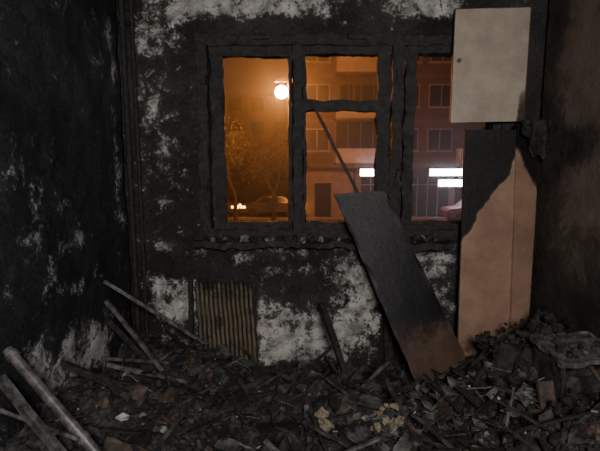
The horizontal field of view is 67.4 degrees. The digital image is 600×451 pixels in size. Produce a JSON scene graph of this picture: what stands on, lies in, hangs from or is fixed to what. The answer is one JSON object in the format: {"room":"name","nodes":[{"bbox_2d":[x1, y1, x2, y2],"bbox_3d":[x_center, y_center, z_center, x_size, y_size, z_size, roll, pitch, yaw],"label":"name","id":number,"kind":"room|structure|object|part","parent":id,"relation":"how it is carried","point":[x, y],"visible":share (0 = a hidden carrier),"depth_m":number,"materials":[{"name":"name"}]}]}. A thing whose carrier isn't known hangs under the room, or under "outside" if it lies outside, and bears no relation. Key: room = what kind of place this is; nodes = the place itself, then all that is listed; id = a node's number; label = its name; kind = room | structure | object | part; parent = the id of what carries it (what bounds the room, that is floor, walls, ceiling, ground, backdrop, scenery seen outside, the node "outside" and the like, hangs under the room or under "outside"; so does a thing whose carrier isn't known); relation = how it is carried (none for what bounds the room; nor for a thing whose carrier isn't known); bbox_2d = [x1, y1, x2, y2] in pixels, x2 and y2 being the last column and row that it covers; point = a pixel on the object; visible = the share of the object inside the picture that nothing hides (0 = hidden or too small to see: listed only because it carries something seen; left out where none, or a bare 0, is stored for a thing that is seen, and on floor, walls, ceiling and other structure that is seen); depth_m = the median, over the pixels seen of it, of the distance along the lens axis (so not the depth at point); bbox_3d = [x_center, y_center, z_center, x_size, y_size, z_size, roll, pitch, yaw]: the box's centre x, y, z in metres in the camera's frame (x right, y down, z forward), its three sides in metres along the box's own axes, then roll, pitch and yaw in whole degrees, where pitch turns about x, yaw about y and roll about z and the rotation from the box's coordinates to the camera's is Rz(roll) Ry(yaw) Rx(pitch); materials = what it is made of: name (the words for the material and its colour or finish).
{"room":"burned-out apartment room","nodes":[
{"label":"burned-out apartment room","id":0,"kind":"room"},
{"bbox_2d":[0,0,132,447],"bbox_3d":[-1.260,0.092,0.723,0.243,2.702,4.690,0,8,0],"label":"wall","id":1,"kind":"structure","parent":0,"point":[64,220],"depth_m":2.17,"materials":[{"name":"black paint"}]},
{"bbox_2d":[117,0,148,336],"bbox_3d":[-1.074,-0.220,2.928,0.102,2.620,0.049,0,8,0],"label":"pipe","id":2,"kind":"object","parent":1,"relation":"attached to","point":[121,18],"visible":0.9,"depth_m":2.89,"materials":[{"name":"black metal"}]},
{"bbox_2d":[116,0,547,369],"bbox_3d":[0.206,-0.243,3.147,2.842,2.711,0.331,0,8,0],"label":"wall","id":3,"kind":"structure","parent":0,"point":[291,283],"depth_m":3.01,"materials":[{"name":"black paint"}]},
{"bbox_2d":[193,233,452,249],"bbox_3d":[0.149,0.106,3.026,1.733,0.113,0.211,0,8,0],"label":"window sill","id":4,"kind":"structure","parent":3,"relation":"attached to","point":[246,242],"depth_m":2.94,"materials":[{"name":"brown wood"}]},
{"bbox_2d":[193,32,513,239],"bbox_3d":[0.360,-0.576,3.051,2.078,1.349,0.280,0,8,0],"label":"window","id":5,"kind":"structure","parent":3,"relation":"attached to","point":[202,42],"depth_m":2.95,"materials":[{"name":"brown wood"}]},
{"bbox_3d":[0.342,-0.590,2.969,1.970,1.281,0.121,0,8,0],"label":"inner sashes","id":6,"kind":"part","parent":5,"relation":"part of","materials":[{"name":"black wood"}]},
{"bbox_3d":[0.361,-0.601,3.153,1.954,1.268,0.074,0,8,0],"label":"outer sashes","id":7,"kind":"part","parent":5,"relation":"part of","materials":[{"name":"black wood"}]},
{"bbox_2d":[449,7,531,122],"bbox_3d":[1.190,-1.003,2.834,0.479,0.702,0.066,0,8,0],"label":"door","id":8,"kind":"structure","parent":3,"relation":"attached to","point":[490,46],"depth_m":2.81,"materials":[{"name":"beige wood"}]},
{"bbox_2d":[521,119,551,158],"bbox_3d":[1.454,-0.529,2.777,0.196,0.247,0.114,0,8,0],"label":"scrap","id":9,"kind":"object","parent":3,"relation":"attached to","point":[538,131],"visible":1,"depth_m":2.76,"materials":[{"name":"black fabric"}]},
{"bbox_2d":[529,0,599,337],"bbox_3d":[1.660,0.093,0.721,0.211,2.640,4.623,0,8,0],"label":"wall","id":10,"kind":"structure","parent":0,"point":[566,256],"depth_m":2.59,"materials":[{"name":"paint"}]},
{"bbox_2d":[530,331,599,401],"bbox_3d":[1.373,0.880,2.267,0.322,0.631,0.335,0,8,0],"label":"cloth","id":11,"kind":"object","parent":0,"point":[552,354],"depth_m":2.18,"materials":[{"name":"grey fabric"}]},
{"bbox_3d":[0.247,1.440,0.960,3.214,0.120,5.100,0,8,0],"label":"floor","id":12,"kind":"structure","parent":0,"visible":0},
{"bbox_2d":[0,328,599,450],"bbox_3d":[0.200,0.885,1.977,2.680,0.692,2.270,0,8,0],"label":"debris","id":13,"kind":"object","parent":12,"relation":"on","point":[280,416],"visible":0.85,"depth_m":2.17,"materials":[{"name":"black wood"}]},
{"bbox_2d":[0,279,221,450],"bbox_3d":[-0.787,0.723,2.205,0.697,0.715,1.364,0,8,0],"label":"pipes","id":14,"kind":"object","parent":13,"relation":"on","point":[12,355],"visible":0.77,"depth_m":1.69,"materials":[{"name":"metal"}]},
{"bbox_3d":[-0.895,0.785,1.624,0.504,0.436,0.028,3,9,20],"label":"rail","id":15,"kind":"part","parent":14,"relation":"part of","materials":[{"name":"metal"}]},
{"bbox_2d":[195,279,258,363],"bbox_3d":[-0.492,0.686,3.027,0.435,0.638,0.119,0,8,0],"label":"metal sheet","id":16,"kind":"object","parent":13,"relation":"on","point":[225,311],"visible":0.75,"depth_m":3.02,"materials":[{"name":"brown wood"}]},
{"bbox_2d":[77,360,469,448],"bbox_3d":[0.032,0.885,2.400,2.018,0.298,0.854,0,8,0],"label":"fragments","id":17,"kind":"object","parent":13,"relation":"on","point":[122,416],"visible":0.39,"depth_m":2.00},
{"bbox_2d":[318,302,352,384],"bbox_3d":[0.252,0.830,2.557,0.042,0.610,0.754,-3,8,-19],"label":"post","id":18,"kind":"object","parent":13,"relation":"on","point":[324,312],"visible":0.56,"depth_m":2.67,"materials":[{"name":"brown wood"}]},
{"bbox_2d":[334,191,467,385],"bbox_3d":[0.606,0.432,2.783,0.858,1.276,0.282,3,9,21],"label":"shelf board","id":19,"kind":"object","parent":13,"relation":"on","point":[425,337],"visible":0.91,"depth_m":2.79,"materials":[{"name":"brown wood"}]},
{"bbox_2d":[312,106,358,192],"bbox_3d":[0.229,-0.482,2.868,0.319,0.559,0.024,3,8,18],"label":"bar","id":20,"kind":"object","parent":19,"relation":"on","point":[313,107],"visible":1,"depth_m":2.86,"materials":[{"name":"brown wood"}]},
{"bbox_2d":[387,355,545,433],"bbox_3d":[0.859,0.855,2.358,0.745,0.246,0.588,0,8,0],"label":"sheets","id":21,"kind":"object","parent":13,"relation":"on","point":[525,393],"visible":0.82,"depth_m":2.25,"materials":[{"name":"paper"}]},
{"bbox_2d":[462,308,573,393],"bbox_3d":[1.240,0.722,2.616,0.580,0.582,0.460,0,8,0],"label":"debris pile","id":22,"kind":"object","parent":13,"relation":"on","point":[505,353],"visible":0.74,"depth_m":2.47,"materials":[{"name":"black wood"}]},
{"bbox_2d":[536,380,555,413],"bbox_3d":[1.170,0.983,2.099,0.076,0.467,0.201,0,8,0],"label":"plank","id":23,"kind":"object","parent":13,"relation":"on","point":[545,389],"depth_m":2.13,"materials":[{"name":"brown wood"}]},
{"bbox_2d":[457,130,515,357],"bbox_3d":[1.192,0.249,2.896,0.335,1.703,0.129,0,8,0],"label":"panel","id":24,"kind":"object","parent":12,"relation":"on","point":[486,238],"visible":0.79,"depth_m":2.87,"materials":[{"name":"brown wood"}]},
{"bbox_2d":[509,123,539,334],"bbox_3d":[1.444,0.228,2.903,0.208,1.743,0.140,-2,8,-15],"label":"panel","id":25,"kind":"object","parent":12,"relation":"on","point":[526,167],"visible":0.64,"depth_m":2.87,"materials":[{"name":"brown wood"}]},
{"label":"outside","id":26,"kind":"structure","parent":0,"visible":0},
{"bbox_2d":[213,217,447,219],"bbox_3d":[2.500,-0.466,29.472,85.000,0.120,0.700,0,8,0],"label":"pavement","id":27,"kind":"structure","parent":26,"point":[228,218],"depth_m":29.13,"materials":[{"name":"grey asphalt"}]},
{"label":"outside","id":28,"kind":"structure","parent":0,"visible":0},
{"bbox_2d":[213,195,449,223],"bbox_3d":[2.500,-1.309,36.978,85.000,0.300,66.400,0,8,0],"label":"ground","id":29,"kind":"structure","parent":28,"point":[242,199],"depth_m":32.81,"materials":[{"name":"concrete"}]},
{"bbox_2d":[226,198,240,216],"bbox_3d":[-6.280,-1.344,30.939,4.280,1.450,1.710,0,8,0],"label":"parked car","id":30,"kind":"object","parent":29,"relation":"on","point":[229,205],"visible":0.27,"depth_m":30.16,"materials":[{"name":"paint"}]},
{"bbox_2d":[225,113,255,220],"bbox_3d":[-4.501,-2.976,25.104,4.021,6.307,5.273,0,8,0],"label":"street tree","id":31,"kind":"object","parent":29,"relation":"on","point":[231,154],"visible":0.27,"depth_m":24.97,"materials":[{"name":"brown plant"}]},
{"bbox_2d":[224,95,291,194],"bbox_3d":[-17.500,-9.668,55.141,33.000,11.200,8.100,0,8,0],"label":"apartment building","id":32,"kind":"structure","parent":29,"relation":"on","point":[262,116],"depth_m":50.89,"materials":[{"name":"brick"}]},
{"bbox_2d":[240,195,287,216],"bbox_3d":[-1.880,-1.344,30.939,4.280,1.450,1.710,0,8,0],"label":"parked car","id":33,"kind":"object","parent":29,"relation":"on","point":[264,203],"visible":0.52,"depth_m":30.13,"materials":[{"name":"paint"}]},
{"bbox_2d":[236,133,313,220],"bbox_3d":[-1.462,-3.030,28.542,5.227,5.455,4.718,4,9,25],"label":"street tree","id":34,"kind":"object","parent":29,"relation":"on","point":[275,157],"visible":0.88,"depth_m":27.80,"materials":[{"name":"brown plant"}]},
{"bbox_2d":[275,78,289,98],"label":"street lamp","id":35,"kind":"object","parent":29,"relation":"on","point":[281,91],"depth_m":19.22,"materials":[{"name":"white glass"}]},
{"bbox_2d":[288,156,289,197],"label":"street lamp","id":36,"kind":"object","parent":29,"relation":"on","point":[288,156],"depth_m":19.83,"materials":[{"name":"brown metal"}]},
{"bbox_2d":[306,55,482,216],"bbox_3d":[13.300,-12.255,34.026,27.400,22.200,11.200,0,8,0],"label":"apartment building","id":37,"kind":"structure","parent":29,"relation":"on","point":[438,143],"depth_m":30.23,"materials":[{"name":"brick"}]},
{"bbox_2d":[359,168,374,176],"bbox_3d":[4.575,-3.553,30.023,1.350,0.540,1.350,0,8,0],"label":"shop sign","id":38,"kind":"object","parent":37,"relation":"attached to","point":[363,172],"visible":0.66,"depth_m":29.37,"materials":[{"name":"white plastic"}]},
{"bbox_2d":[426,168,462,175],"bbox_3d":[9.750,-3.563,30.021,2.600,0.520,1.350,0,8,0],"label":"shop sign","id":39,"kind":"object","parent":37,"relation":"attached to","point":[432,171],"visible":0.73,"depth_m":29.37,"materials":[{"name":"white plastic"}]},
{"bbox_2d":[435,179,461,186],"bbox_3d":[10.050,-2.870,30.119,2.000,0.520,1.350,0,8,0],"label":"shop sign","id":40,"kind":"object","parent":37,"relation":"attached to","point":[440,182],"visible":0.71,"depth_m":29.47,"materials":[{"name":"white plastic"}]},
{"bbox_2d":[439,199,461,220],"bbox_3d":[11.020,-0.926,27.968,4.280,1.450,1.710,0,8,0],"label":"parked car","id":41,"kind":"object","parent":29,"relation":"on","point":[453,212],"visible":0.31,"depth_m":27.37,"materials":[{"name":"paint"}]}
]}

